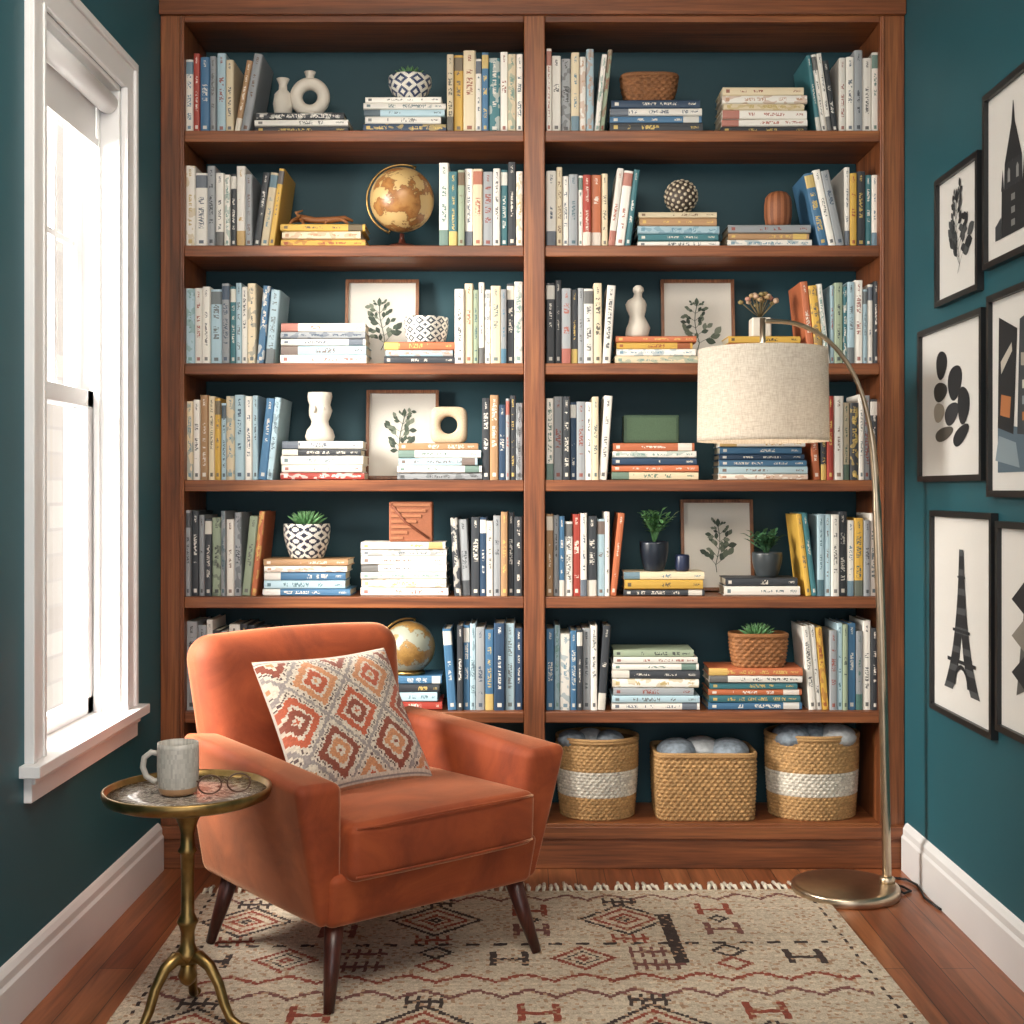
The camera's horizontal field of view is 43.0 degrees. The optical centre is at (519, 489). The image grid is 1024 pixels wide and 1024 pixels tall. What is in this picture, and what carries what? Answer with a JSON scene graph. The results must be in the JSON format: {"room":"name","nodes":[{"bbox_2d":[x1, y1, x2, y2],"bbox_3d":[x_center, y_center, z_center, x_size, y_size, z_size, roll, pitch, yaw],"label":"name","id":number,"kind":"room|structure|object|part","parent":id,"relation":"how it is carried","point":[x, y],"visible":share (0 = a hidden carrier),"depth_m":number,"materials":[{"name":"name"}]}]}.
{"room":"library","nodes":[
{"label":"library","id":0,"kind":"room"},
{"bbox_2d":[0,0,160,966],"bbox_3d":[-1.155,-0.256,1.494,0.150,2.780,5.387,0,0,0],"label":"wall","id":1,"kind":"structure","parent":0,"point":[55,846],"depth_m":3.06,"materials":[{"name":"paint"}]},
{"bbox_2d":[0,823,163,1023],"bbox_3d":[-1.071,1.063,1.339,0.018,0.142,5.077,0,0,0],"label":"baseboard","id":2,"kind":"structure","parent":1,"relation":"attached to","point":[33,971],"depth_m":3.11,"materials":[{"name":"wood"}]},
{"bbox_2d":[19,0,149,802],"bbox_3d":[-1.137,-0.248,3.220,0.205,1.861,0.836,0,0,0],"label":"window","id":3,"kind":"structure","parent":1,"relation":"in","point":[101,711],"depth_m":3.47,"materials":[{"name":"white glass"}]},
{"bbox_2d":[47,30,117,146],"bbox_3d":[-1.114,-0.995,3.220,0.064,0.148,0.560,0,0,0],"label":"roller shade","id":4,"kind":"object","parent":3,"relation":"attached to","point":[74,93],"visible":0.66,"depth_m":3.27,"materials":[{"name":"fabric"}]},
{"bbox_2d":[20,869,1023,1023],"bbox_3d":[0.037,1.184,1.525,2.635,0.100,5.450,0,0,0],"label":"floor","id":5,"kind":"structure","parent":0,"point":[948,978],"depth_m":3.22,"materials":[{"name":"brown wood"}]},
{"bbox_2d":[106,880,929,1023],"bbox_3d":[0.001,1.125,2.515,1.736,0.018,2.432,0,0,-1],"label":"area rug","id":6,"kind":"object","parent":5,"relation":"on","point":[716,956],"visible":0.84,"depth_m":3.08,"materials":[{"name":"fabric"}]},
{"bbox_2d":[101,769,271,1023],"bbox_3d":[-0.703,0.875,2.750,0.350,0.497,0.350,0,0,0],"label":"side table","id":7,"kind":"object","parent":6,"relation":"on","point":[136,796],"visible":0.91,"depth_m":2.73,"materials":[{"name":"gold metal"}]},
{"bbox_2d":[140,738,198,796],"bbox_3d":[-0.731,0.585,2.740,0.112,0.108,0.086,0,0,24],"label":"coffee mug","id":8,"kind":"object","parent":7,"relation":"on","point":[177,759],"visible":0.99,"depth_m":2.70,"materials":[{"name":"ceramic"}]},
{"bbox_2d":[196,772,250,794],"bbox_3d":[-0.638,0.618,2.780,0.115,0.040,0.106,0,0,-20],"label":"eyeglasses","id":9,"kind":"object","parent":7,"relation":"on","point":[246,775],"visible":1,"depth_m":2.73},
{"bbox_2d":[185,622,562,1012],"bbox_3d":[-0.397,0.745,3.233,0.751,0.764,0.780,0,0,-39],"label":"armchair","id":10,"kind":"object","parent":6,"relation":"on","point":[330,858],"visible":0.85,"depth_m":3.04,"materials":[{"name":"fabric"}]},
{"bbox_3d":[-0.735,1.029,3.221,0.090,0.195,0.045,0,0,-6],"label":"leg","id":11,"kind":"part","parent":10,"relation":"part of","materials":[{"name":"brown wood"}]},
{"bbox_3d":[-0.615,0.779,3.012,0.129,0.350,0.635,0,0,-39],"label":"arm","id":12,"kind":"part","parent":10,"relation":"part of","materials":[{"name":"fabric"}]},
{"bbox_3d":[-0.565,0.654,3.439,0.607,0.582,0.244,0,0,-39],"label":"backrest","id":13,"kind":"part","parent":10,"relation":"part of","materials":[{"name":"fabric"}]},
{"bbox_3d":[-0.405,1.029,2.828,0.045,0.196,0.093,0,0,-5],"label":"leg","id":14,"kind":"part","parent":10,"relation":"part of","materials":[{"name":"brown wood"}]},
{"bbox_2d":[251,647,431,791],"bbox_3d":[-0.435,0.578,3.218,0.392,0.327,0.250,0,0,-41],"label":"throw pillow","id":15,"kind":"object","parent":10,"relation":"on","point":[344,721],"visible":0.92,"depth_m":3.16,"materials":[{"name":"fabric"}]},
{"bbox_3d":[-0.373,0.893,3.205,0.586,0.120,0.613,0,0,-39],"label":"seat","id":16,"kind":"part","parent":10,"relation":"part of","materials":[{"name":"fabric"}]},
{"bbox_2d":[340,767,533,881],"bbox_3d":[-0.337,0.786,3.161,0.524,0.154,0.589,0,0,-39],"label":"seat cushion","id":17,"kind":"object","parent":10,"relation":"on","point":[453,819],"depth_m":2.97,"materials":[{"name":"fabric"}]},
{"bbox_3d":[-0.136,0.779,3.405,0.129,0.350,0.635,0,0,-39],"label":"arm","id":18,"kind":"part","parent":10,"relation":"part of","materials":[{"name":"fabric"}]},
{"bbox_3d":[0.004,1.029,3.163,0.093,0.196,0.045,0,0,16],"label":"leg","id":19,"kind":"part","parent":10,"relation":"part of","materials":[{"name":"brown wood"}]},
{"bbox_2d":[159,0,905,868],"bbox_3d":[0.037,-0.256,4.013,2.233,2.779,0.345,0,0,0],"label":"bookcase","id":20,"kind":"object","parent":5,"relation":"on","point":[353,47],"visible":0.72,"depth_m":3.99,"materials":[{"name":"brown wood"}]},
{"bbox_2d":[186,53,272,130],"bbox_3d":[-0.894,-1.202,4.015,0.231,0.242,0.184,0,0,0],"label":"books","id":21,"kind":"object","parent":20,"relation":"in","point":[219,97],"visible":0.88,"depth_m":3.93,"materials":[{"name":"paper"}]},
{"bbox_2d":[186,510,275,595],"bbox_3d":[-0.890,0.191,4.022,0.238,0.259,0.198,0,0,0],"label":"books","id":22,"kind":"object","parent":20,"relation":"in","point":[225,554],"visible":1,"depth_m":3.94,"materials":[{"name":"paper"}]},
{"bbox_2d":[187,614,282,709],"bbox_3d":[-0.879,0.529,4.019,0.261,0.272,0.191,0,0,0],"label":"books","id":23,"kind":"object","parent":20,"relation":"in","point":[198,627],"visible":0.29,"depth_m":3.94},
{"bbox_2d":[186,283,289,362],"bbox_3d":[-0.867,-0.504,4.016,0.285,0.244,0.188,0,0,0],"label":"books","id":24,"kind":"object","parent":20,"relation":"in","point":[240,323],"visible":0.85,"depth_m":3.93,"materials":[{"name":"paper"}]},
{"bbox_2d":[187,395,291,479],"bbox_3d":[-0.865,-0.159,4.020,0.290,0.257,0.197,0,0,0],"label":"books","id":25,"kind":"object","parent":20,"relation":"in","point":[237,437],"visible":0.98,"depth_m":3.93,"materials":[{"name":"paper"}]},
{"bbox_2d":[186,166,295,244],"bbox_3d":[-0.860,-0.858,4.023,0.300,0.245,0.202,0,0,0],"label":"books","id":26,"kind":"object","parent":20,"relation":"in","point":[222,209],"visible":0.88,"depth_m":3.93,"materials":[{"name":"paper"}]},
{"bbox_2d":[255,113,353,130],"bbox_3d":[-0.659,-1.111,4.001,0.286,0.060,0.156,0,0,0],"label":"books","id":27,"kind":"object","parent":20,"relation":"in","point":[264,121],"visible":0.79,"depth_m":3.93,"materials":[{"name":"paper"}]},
{"bbox_2d":[273,77,292,112],"bbox_3d":[-0.727,-1.200,3.985,0.060,0.118,0.060,0,0,0],"label":"ceramic vase","id":28,"kind":"object","parent":27,"relation":"on","point":[282,103],"visible":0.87,"depth_m":3.96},
{"bbox_2d":[290,70,329,112],"bbox_3d":[-0.644,-1.211,3.985,0.123,0.140,0.052,0,0,0],"label":"ring vase","id":29,"kind":"object","parent":27,"relation":"on","point":[309,83],"visible":0.86,"depth_m":3.97,"materials":[{"name":"white ceramic"}]},
{"bbox_2d":[263,557,356,595],"bbox_3d":[-0.644,0.265,4.002,0.269,0.111,0.158,0,0,0],"label":"books","id":30,"kind":"object","parent":20,"relation":"in","point":[283,576],"visible":0.97,"depth_m":3.93,"materials":[{"name":"paper"}]},
{"bbox_2d":[283,511,329,558],"bbox_3d":[-0.653,0.136,3.985,0.142,0.145,0.142,0,0,-13],"label":"potted succulent","id":31,"kind":"object","parent":30,"relation":"on","point":[306,538],"visible":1,"depth_m":3.94,"materials":[{"name":"ceramic"}]},
{"bbox_2d":[280,441,368,479],"bbox_3d":[-0.598,-0.089,3.992,0.255,0.117,0.137,0,0,0],"label":"books","id":32,"kind":"object","parent":20,"relation":"in","point":[300,460],"visible":0.99,"depth_m":3.93,"materials":[{"name":"paper"}]},
{"bbox_2d":[305,392,334,440],"bbox_3d":[-0.613,-0.224,3.985,0.090,0.150,0.064,0,0,-17],"label":"vase","id":33,"kind":"object","parent":32,"relation":"on","point":[320,410],"visible":0.98,"depth_m":3.96,"materials":[{"name":"white ceramic"}]},
{"bbox_2d":[280,224,369,244],"bbox_3d":[-0.596,-0.770,4.004,0.260,0.069,0.158,0,0,0],"label":"books","id":34,"kind":"object","parent":20,"relation":"in","point":[292,234],"visible":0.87,"depth_m":3.93,"materials":[{"name":"paper"}]},
{"bbox_2d":[289,210,352,223],"bbox_3d":[-0.609,-0.833,3.985,0.196,0.052,0.045,0,0,0],"label":"figurine","id":35,"kind":"object","parent":34,"relation":"on","point":[303,219],"visible":1,"depth_m":3.98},
{"bbox_2d":[280,323,371,362],"bbox_3d":[-0.595,-0.443,3.993,0.264,0.123,0.140,0,0,0],"label":"books","id":36,"kind":"object","parent":20,"relation":"in","point":[300,342],"visible":0.98,"depth_m":3.93,"materials":[{"name":"paper"}]},
{"bbox_2d":[345,279,418,362],"bbox_3d":[-0.437,-0.526,4.113,0.232,0.284,0.048,0,0,0],"label":"framed botanical print","id":37,"kind":"object","parent":20,"relation":"in","point":[383,305],"visible":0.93,"depth_m":4.12,"materials":[{"name":"paper"}]},
{"bbox_2d":[366,164,433,244],"bbox_3d":[-0.362,-0.868,3.985,0.196,0.265,0.196,0,0,29],"label":"desk globe","id":38,"kind":"object","parent":20,"relation":"on","point":[401,198],"visible":0.95,"depth_m":3.92,"materials":[{"name":"gold metal"}]},
{"bbox_2d":[365,390,438,479],"bbox_3d":[-0.372,-0.175,4.113,0.229,0.284,0.049,0,0,0],"label":"framed botanical print","id":39,"kind":"object","parent":20,"relation":"in","point":[393,417],"visible":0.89,"depth_m":4.12,"materials":[{"name":"paper"}]},
{"bbox_2d":[363,97,446,130],"bbox_3d":[-0.350,-1.135,4.000,0.253,0.108,0.156,0,0,0],"label":"books","id":40,"kind":"object","parent":20,"relation":"in","point":[380,113],"visible":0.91,"depth_m":3.93,"materials":[{"name":"paper"}]},
{"bbox_2d":[388,66,431,96],"bbox_3d":[-0.337,-1.242,3.985,0.133,0.106,0.133,0,0,9],"label":"potted succulent","id":41,"kind":"object","parent":40,"relation":"on","point":[409,82],"visible":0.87,"depth_m":3.94,"materials":[{"name":"ceramic"}]},
{"bbox_2d":[361,540,450,595],"bbox_3d":[-0.349,0.239,4.002,0.268,0.162,0.158,0,0,0],"label":"books","id":42,"kind":"object","parent":20,"relation":"in","point":[388,568],"visible":0.99,"depth_m":3.93,"materials":[{"name":"paper"}]},
{"bbox_2d":[389,502,433,541],"bbox_3d":[-0.333,0.096,3.981,0.132,0.122,0.068,0,0,0],"label":"wood block","id":43,"kind":"object","parent":42,"relation":"on","point":[408,521],"visible":1,"depth_m":3.96,"materials":[{"name":"wood"}]},
{"bbox_2d":[384,342,454,362],"bbox_3d":[-0.304,-0.415,3.991,0.215,0.066,0.131,0,0,0],"label":"books","id":44,"kind":"object","parent":20,"relation":"in","point":[396,352],"visible":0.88,"depth_m":3.93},
{"bbox_2d":[404,315,447,341],"bbox_3d":[-0.288,-0.487,3.985,0.137,0.078,0.137,0,0,0],"label":"patterned bowl","id":45,"kind":"object","parent":44,"relation":"on","point":[419,328],"visible":0.93,"depth_m":3.93,"materials":[{"name":"ceramic"}]},
{"bbox_2d":[398,670,443,709],"bbox_3d":[-0.312,0.614,4.002,0.153,0.102,0.154,0,0,0],"label":"books","id":46,"kind":"object","parent":20,"relation":"in","point":[421,691],"visible":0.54,"depth_m":3.93,"materials":[{"name":"paper"}]},
{"bbox_2d":[387,617,434,675],"bbox_3d":[-0.340,0.480,3.985,0.159,0.180,0.159,0,0,30],"label":"desk globe","id":47,"kind":"object","parent":46,"relation":"on","point":[415,643],"visible":0.83,"depth_m":3.93,"materials":[{"name":"gold metal"}]},
{"bbox_2d":[397,443,481,479],"bbox_3d":[-0.243,-0.086,3.991,0.258,0.111,0.136,0,0,0],"label":"books","id":48,"kind":"object","parent":20,"relation":"in","point":[417,461],"visible":0.97,"depth_m":3.93,"materials":[{"name":"paper"}]},
{"bbox_2d":[430,407,466,442],"bbox_3d":[-0.218,-0.199,3.985,0.112,0.112,0.045,0,0,0],"label":"ring sculpture","id":49,"kind":"object","parent":48,"relation":"on","point":[438,414],"visible":0.98,"depth_m":3.96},
{"bbox_2d":[439,162,522,244],"bbox_3d":[-0.118,-0.863,4.018,0.252,0.255,0.192,0,0,0],"label":"books","id":50,"kind":"object","parent":20,"relation":"in","point":[477,207],"visible":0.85,"depth_m":3.93,"materials":[{"name":"paper"}]},
{"bbox_2d":[443,617,522,710],"bbox_3d":[-0.113,0.534,4.023,0.243,0.264,0.201,0,0,0],"label":"books","id":51,"kind":"object","parent":20,"relation":"in","point":[486,673],"visible":1,"depth_m":3.93,"materials":[{"name":"paper"}]},
{"bbox_2d":[447,50,522,130],"bbox_3d":[-0.106,-1.205,4.023,0.229,0.249,0.200,0,0,0],"label":"books","id":52,"kind":"object","parent":20,"relation":"in","point":[486,93],"visible":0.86,"depth_m":3.93,"materials":[{"name":"paper"}]},
{"bbox_2d":[450,511,522,595],"bbox_3d":[-0.101,0.193,4.021,0.219,0.254,0.197,0,0,0],"label":"books","id":53,"kind":"object","parent":20,"relation":"in","point":[492,565],"visible":1,"depth_m":3.93,"materials":[{"name":"paper"}]},
{"bbox_2d":[455,282,522,362],"bbox_3d":[-0.095,-0.505,4.018,0.205,0.248,0.187,0,0,0],"label":"books","id":54,"kind":"object","parent":20,"relation":"in","point":[488,323],"visible":0.89,"depth_m":3.93,"materials":[{"name":"paper"}]},
{"bbox_2d":[482,395,522,479],"bbox_3d":[-0.053,-0.159,4.023,0.123,0.256,0.188,0,0,0],"label":"books","id":55,"kind":"object","parent":20,"relation":"in","point":[502,425],"visible":0.94,"depth_m":3.93,"materials":[{"name":"paper"}]},
{"bbox_2d":[545,619,610,709],"bbox_3d":[0.177,0.537,4.022,0.196,0.256,0.197,0,0,0],"label":"books","id":56,"kind":"object","parent":20,"relation":"in","point":[575,677],"visible":1,"depth_m":3.93,"materials":[{"name":"paper"}]},
{"bbox_2d":[545,396,612,479],"bbox_3d":[0.180,-0.158,4.017,0.201,0.255,0.190,0,0,0],"label":"books","id":57,"kind":"object","parent":20,"relation":"in","point":[576,443],"visible":0.92,"depth_m":3.93,"materials":[{"name":"paper"}]},
{"bbox_2d":[545,49,612,130],"bbox_3d":[0.180,-1.207,4.018,0.201,0.254,0.192,0,0,0],"label":"books","id":58,"kind":"object","parent":20,"relation":"in","point":[569,83],"visible":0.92,"depth_m":3.93,"materials":[{"name":"paper"}]},
{"bbox_2d":[545,280,615,362],"bbox_3d":[0.184,-0.508,4.021,0.210,0.253,0.194,0,0,0],"label":"books","id":59,"kind":"object","parent":20,"relation":"in","point":[576,331],"visible":0.88,"depth_m":3.93,"materials":[{"name":"paper"}]},
{"bbox_2d":[545,511,624,595],"bbox_3d":[0.199,0.193,4.021,0.239,0.254,0.196,0,0,0],"label":"books","id":60,"kind":"object","parent":20,"relation":"in","point":[579,559],"visible":1,"depth_m":3.93,"materials":[{"name":"paper"}]},
{"bbox_2d":[545,167,639,245],"bbox_3d":[0.221,-0.855,4.020,0.283,0.239,0.195,0,0,0],"label":"books","id":61,"kind":"object","parent":20,"relation":"in","point":[576,207],"visible":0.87,"depth_m":3.93,"materials":[{"name":"paper"}]},
{"bbox_2d":[555,727,638,820],"bbox_3d":[0.239,0.878,4.030,0.268,0.248,0.237,0,0,0],"label":"woven storage basket","id":62,"kind":"object","parent":20,"relation":"on","point":[597,779],"visible":0.92,"depth_m":3.94,"materials":[{"name":"wicker"}]},
{"bbox_2d":[557,728,623,746],"bbox_3d":[0.218,0.766,4.015,0.206,0.056,0.138,0,0,0],"label":"balls","id":63,"kind":"object","parent":62,"relation":"in","point":[586,733],"visible":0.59,"depth_m":3.98,"materials":[{"name":"fabric"}]},
{"bbox_2d":[608,443,698,479],"bbox_3d":[0.409,-0.086,4.003,0.267,0.111,0.157,0,0,0],"label":"books","id":64,"kind":"object","parent":20,"relation":"in","point":[628,461],"visible":0.99,"depth_m":3.93,"materials":[{"name":"paper"}]},
{"bbox_2d":[622,415,678,442],"bbox_3d":[0.400,-0.185,3.985,0.169,0.086,0.061,0,0,0],"label":"box","id":65,"kind":"object","parent":64,"relation":"on","point":[635,428],"visible":0.88,"depth_m":3.95,"materials":[{"name":"cardboard"}]},
{"bbox_2d":[609,644,699,709],"bbox_3d":[0.412,0.575,4.002,0.269,0.180,0.156,0,0,0],"label":"books","id":66,"kind":"object","parent":20,"relation":"in","point":[643,677],"visible":1,"depth_m":3.93,"materials":[{"name":"paper"}]},
{"bbox_2d":[607,100,702,130],"bbox_3d":[0.411,-1.130,4.004,0.282,0.099,0.162,0,0,0],"label":"books","id":67,"kind":"object","parent":20,"relation":"in","point":[624,115],"visible":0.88,"depth_m":3.93,"materials":[{"name":"paper"}]},
{"bbox_2d":[619,71,678,99],"bbox_3d":[0.395,-1.224,3.985,0.181,0.086,0.115,0,0,0],"label":"woven bowl","id":68,"kind":"object","parent":67,"relation":"on","point":[641,85],"visible":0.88,"depth_m":3.94,"materials":[{"name":"wicker"}]},
{"bbox_2d":[612,336,697,362],"bbox_3d":[0.412,-0.424,3.992,0.250,0.084,0.139,0,0,0],"label":"books","id":69,"kind":"object","parent":20,"relation":"in","point":[628,349],"visible":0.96,"depth_m":3.93,"materials":[{"name":"paper"}]},
{"bbox_2d":[625,285,649,335],"bbox_3d":[0.361,-0.546,3.985,0.077,0.160,0.056,0,0,0],"label":"sculpture","id":70,"kind":"object","parent":69,"relation":"on","point":[638,325],"visible":0.96,"depth_m":3.97,"materials":[{"name":"white ceramic"}]},
{"bbox_2d":[621,570,704,595],"bbox_3d":[0.437,0.284,3.994,0.246,0.072,0.134,0,0,0],"label":"books","id":71,"kind":"object","parent":20,"relation":"in","point":[635,582],"visible":0.99,"depth_m":3.93,"materials":[{"name":"paper"}]},
{"bbox_2d":[637,507,678,570],"bbox_3d":[0.431,0.149,3.989,0.131,0.196,0.112,0,0,11],"label":"potted leafy plant","id":72,"kind":"object","parent":71,"relation":"on","point":[653,553],"visible":1,"depth_m":3.96,"materials":[{"name":"green plant"}]},
{"bbox_2d":[675,554,688,570],"bbox_3d":[0.497,0.223,3.980,0.044,0.050,0.044,0,0,0],"label":"cup","id":73,"kind":"object","parent":71,"relation":"on","point":[681,560],"visible":1,"depth_m":3.96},
{"bbox_2d":[632,212,718,244],"bbox_3d":[0.479,-0.788,4.004,0.253,0.105,0.156,0,0,0],"label":"books","id":74,"kind":"object","parent":20,"relation":"in","point":[652,228],"visible":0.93,"depth_m":3.93,"materials":[{"name":"paper"}]},
{"bbox_2d":[664,179,697,211],"bbox_3d":[0.494,-0.899,3.985,0.105,0.104,0.105,0,0,0],"label":"decorative ball","id":75,"kind":"object","parent":74,"relation":"on","point":[681,195],"visible":0.95,"depth_m":3.95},
{"bbox_2d":[660,279,734,355],"bbox_3d":[0.562,-0.526,4.113,0.232,0.284,0.048,0,0,0],"label":"framed botanical print","id":76,"kind":"object","parent":20,"relation":"in","point":[704,309],"visible":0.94,"depth_m":4.12,"materials":[{"name":"paper"}]},
{"bbox_2d":[649,740,756,820],"bbox_3d":[0.565,0.898,4.030,0.315,0.206,0.217,0,0,0],"label":"woven storage basket","id":77,"kind":"object","parent":20,"relation":"on","point":[684,786],"visible":0.94,"depth_m":3.93,"materials":[{"name":"wicker"}]},
{"bbox_2d":[657,735,748,752],"bbox_3d":[0.562,0.801,4.015,0.284,0.077,0.179,0,0,0],"label":"yarn ball","id":78,"kind":"object","parent":77,"relation":"in","point":[699,743],"visible":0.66,"depth_m":3.96,"materials":[{"name":"fabric"}]},
{"bbox_2d":[680,499,753,590],"bbox_3d":[0.624,0.174,4.114,0.229,0.288,0.049,0,0,0],"label":"framed botanical print","id":79,"kind":"object","parent":20,"relation":"in","point":[711,530],"visible":0.95,"depth_m":4.12,"materials":[{"name":"paper"}]},
{"bbox_2d":[701,662,802,709],"bbox_3d":[0.712,0.602,4.003,0.289,0.126,0.164,0,0,0],"label":"books","id":80,"kind":"object","parent":20,"relation":"in","point":[726,686],"visible":0.98,"depth_m":3.93,"materials":[{"name":"paper"}]},
{"bbox_2d":[728,622,788,667],"bbox_3d":[0.730,0.472,3.985,0.181,0.132,0.121,0,0,0],"label":"basket","id":81,"kind":"object","parent":80,"relation":"on","point":[755,646],"visible":1,"depth_m":3.94,"materials":[{"name":"wicker"}]},
{"bbox_2d":[718,575,799,595],"bbox_3d":[0.733,0.293,3.996,0.229,0.054,0.125,0,0,0],"label":"books","id":82,"kind":"object","parent":20,"relation":"in","point":[730,585],"visible":1,"depth_m":3.94,"materials":[{"name":"paper"}]},
{"bbox_2d":[741,528,782,576],"bbox_3d":[0.754,0.190,3.984,0.139,0.151,0.106,0,0,-42],"label":"potted leafy plant","id":83,"kind":"object","parent":82,"relation":"on","point":[766,563],"visible":1,"depth_m":3.96,"materials":[{"name":"green plant"}]},
{"bbox_2d":[712,443,807,479],"bbox_3d":[0.735,-0.089,4.002,0.270,0.117,0.161,0,0,0],"label":"books","id":84,"kind":"object","parent":20,"relation":"in","point":[731,461],"visible":0.93,"depth_m":3.93,"materials":[{"name":"paper"}]},
{"bbox_2d":[714,87,806,130],"bbox_3d":[0.739,-1.150,4.001,0.264,0.138,0.160,0,0,0],"label":"books","id":85,"kind":"object","parent":20,"relation":"in","point":[738,108],"visible":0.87,"depth_m":3.93,"materials":[{"name":"paper"}]},
{"bbox_2d":[721,336,799,344],"bbox_3d":[0.741,-0.424,3.993,0.228,0.084,0.133,0,0,0],"label":"books","id":86,"kind":"object","parent":20,"relation":"in","point":[730,339],"visible":0.16,"depth_m":3.93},
{"bbox_2d":[738,292,778,335],"bbox_3d":[0.730,-0.537,3.989,0.123,0.142,0.100,0,0,0],"label":"dried flowers","id":87,"kind":"object","parent":86,"relation":"on","point":[754,323],"visible":0.8,"depth_m":3.96,"materials":[{"name":"white ceramic"}]},
{"bbox_2d":[720,225,811,244],"bbox_3d":[0.756,-0.769,4.002,0.256,0.066,0.157,0,0,0],"label":"books","id":88,"kind":"object","parent":20,"relation":"in","point":[733,234],"visible":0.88,"depth_m":3.93,"materials":[{"name":"paper"}]},
{"bbox_2d":[764,191,791,224],"bbox_3d":[0.791,-0.858,3.985,0.084,0.112,0.084,0,0,0],"label":"ribbed vase","id":89,"kind":"object","parent":88,"relation":"on","point":[778,204],"visible":0.87,"depth_m":3.95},
{"bbox_2d":[764,724,859,820],"bbox_3d":[0.904,0.873,4.030,0.300,0.258,0.236,0,0,0],"label":"woven storage basket","id":90,"kind":"object","parent":20,"relation":"on","point":[815,778],"visible":0.92,"depth_m":3.94,"materials":[{"name":"wicker"}]},
{"bbox_2d":[772,723,856,745],"bbox_3d":[0.904,0.756,4.015,0.260,0.074,0.174,0,0,0],"label":"yarn ball","id":91,"kind":"object","parent":90,"relation":"in","point":[786,732],"visible":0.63,"depth_m":3.96,"materials":[{"name":"fabric"}]},
{"bbox_2d":[785,511,874,595],"bbox_3d":[0.959,0.193,4.021,0.247,0.255,0.197,0,0,0],"label":"books","id":92,"kind":"object","parent":20,"relation":"in","point":[832,552],"visible":0.95,"depth_m":3.93,"materials":[{"name":"paper"}]},
{"bbox_2d":[788,280,877,362],"bbox_3d":[0.965,-0.508,4.016,0.235,0.253,0.183,0,0,0],"label":"books","id":93,"kind":"object","parent":20,"relation":"in","point":[847,314],"visible":0.78,"depth_m":3.93,"materials":[{"name":"paper"}]},
{"bbox_2d":[791,615,876,709],"bbox_3d":[0.968,0.530,4.026,0.228,0.270,0.198,0,0,0],"label":"books","id":94,"kind":"object","parent":20,"relation":"in","point":[838,658],"visible":0.99,"depth_m":3.94,"materials":[{"name":"paper"}]},
{"bbox_2d":[792,167,876,244],"bbox_3d":[0.970,-0.855,4.017,0.224,0.240,0.187,0,0,0],"label":"books","id":95,"kind":"object","parent":20,"relation":"in","point":[841,210],"visible":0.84,"depth_m":3.93,"materials":[{"name":"paper"}]},
{"bbox_2d":[793,50,877,130],"bbox_3d":[0.974,-1.204,4.023,0.216,0.248,0.198,0,0,0],"label":"books","id":96,"kind":"object","parent":20,"relation":"in","point":[844,97],"visible":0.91,"depth_m":3.93,"materials":[{"name":"paper"}]},
{"bbox_2d":[802,394,876,479],"bbox_3d":[0.977,-0.160,4.021,0.211,0.259,0.194,0,0,0],"label":"books","id":97,"kind":"object","parent":20,"relation":"in","point":[846,456],"visible":0.66,"depth_m":3.93,"materials":[{"name":"paper"}]},
{"bbox_2d":[697,318,900,909],"bbox_3d":[0.778,0.329,3.612,0.574,1.610,0.386,0,0,0],"label":"arc floor lamp","id":98,"kind":"object","parent":5,"relation":"on","point":[762,392],"visible":1,"depth_m":3.50,"materials":[{"name":"gold metal"}]},
{"bbox_2d":[893,876,941,910],"bbox_3d":[1.097,1.126,3.646,0.082,0.014,0.294,0,0,0],"label":"power cord","id":99,"kind":"object","parent":5,"relation":"on","point":[898,878],"visible":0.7,"depth_m":3.66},
{"bbox_2d":[904,0,1023,921],"bbox_3d":[1.230,-0.256,1.494,0.150,2.780,5.387,0,0,0],"label":"wall","id":100,"kind":"structure","parent":0,"point":[964,789],"depth_m":3.57,"materials":[{"name":"paint"}]},
{"bbox_2d":[917,307,985,481],"bbox_3d":[1.145,-0.237,3.462,0.018,0.428,0.516,0,0,0],"label":"framed art print","id":101,"kind":"object","parent":100,"relation":"attached to","point":[951,353],"visible":0.98,"depth_m":3.44,"materials":[{"name":"paper"}]},
{"bbox_2d":[934,150,983,308],"bbox_3d":[1.145,-0.672,3.400,0.018,0.348,0.335,0,0,0],"label":"framed art print","id":102,"kind":"object","parent":100,"relation":"attached to","point":[958,273],"visible":1,"depth_m":3.40,"materials":[{"name":"paper"}]},
{"bbox_2d":[901,823,1023,991],"bbox_3d":[1.146,1.063,1.339,0.018,0.142,5.077,0,0,0],"label":"baseboard","id":103,"kind":"structure","parent":100,"relation":"attached to","point":[987,922],"depth_m":3.31,"materials":[{"name":"wood"}]},
{"bbox_2d":[929,510,997,739],"bbox_3d":[1.145,0.330,3.373,0.018,0.548,0.475,0,0,0],"label":"framed art print","id":104,"kind":"object","parent":100,"relation":"attached to","point":[961,544],"visible":1,"depth_m":3.36,"materials":[{"name":"paper"}]},
{"bbox_2d":[982,62,1023,270],"bbox_3d":[1.145,-0.752,3.009,0.018,0.428,0.378,0,0,0],"label":"framed art print","id":105,"kind":"object","parent":100,"relation":"attached to","point":[1003,105],"visible":1,"depth_m":3.09,"materials":[{"name":"paper"}]},
{"bbox_2d":[986,281,1023,497],"bbox_3d":[1.145,-0.227,2.980,0.018,0.488,0.380,0,0,0],"label":"framed art print","id":106,"kind":"object","parent":100,"relation":"attached to","point":[1004,308],"visible":1,"depth_m":3.07,"materials":[{"name":"paper"}]},
{"bbox_2d":[995,521,1023,743],"bbox_3d":[1.145,0.324,2.926,0.018,0.500,0.370,0,0,0],"label":"framed art print","id":107,"kind":"object","parent":100,"relation":"attached to","point":[1009,536],"visible":1,"depth_m":3.05,"materials":[{"name":"paper"}]},
{"label":"outside","id":108,"kind":"structure","parent":0,"visible":0},
{"bbox_2d":[47,110,63,711],"bbox_3d":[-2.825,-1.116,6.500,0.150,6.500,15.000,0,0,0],"label":"window pane","id":109,"kind":"structure","parent":108,"point":[55,413],"depth_m":7.73,"materials":[{"name":"glass"}]}
]}

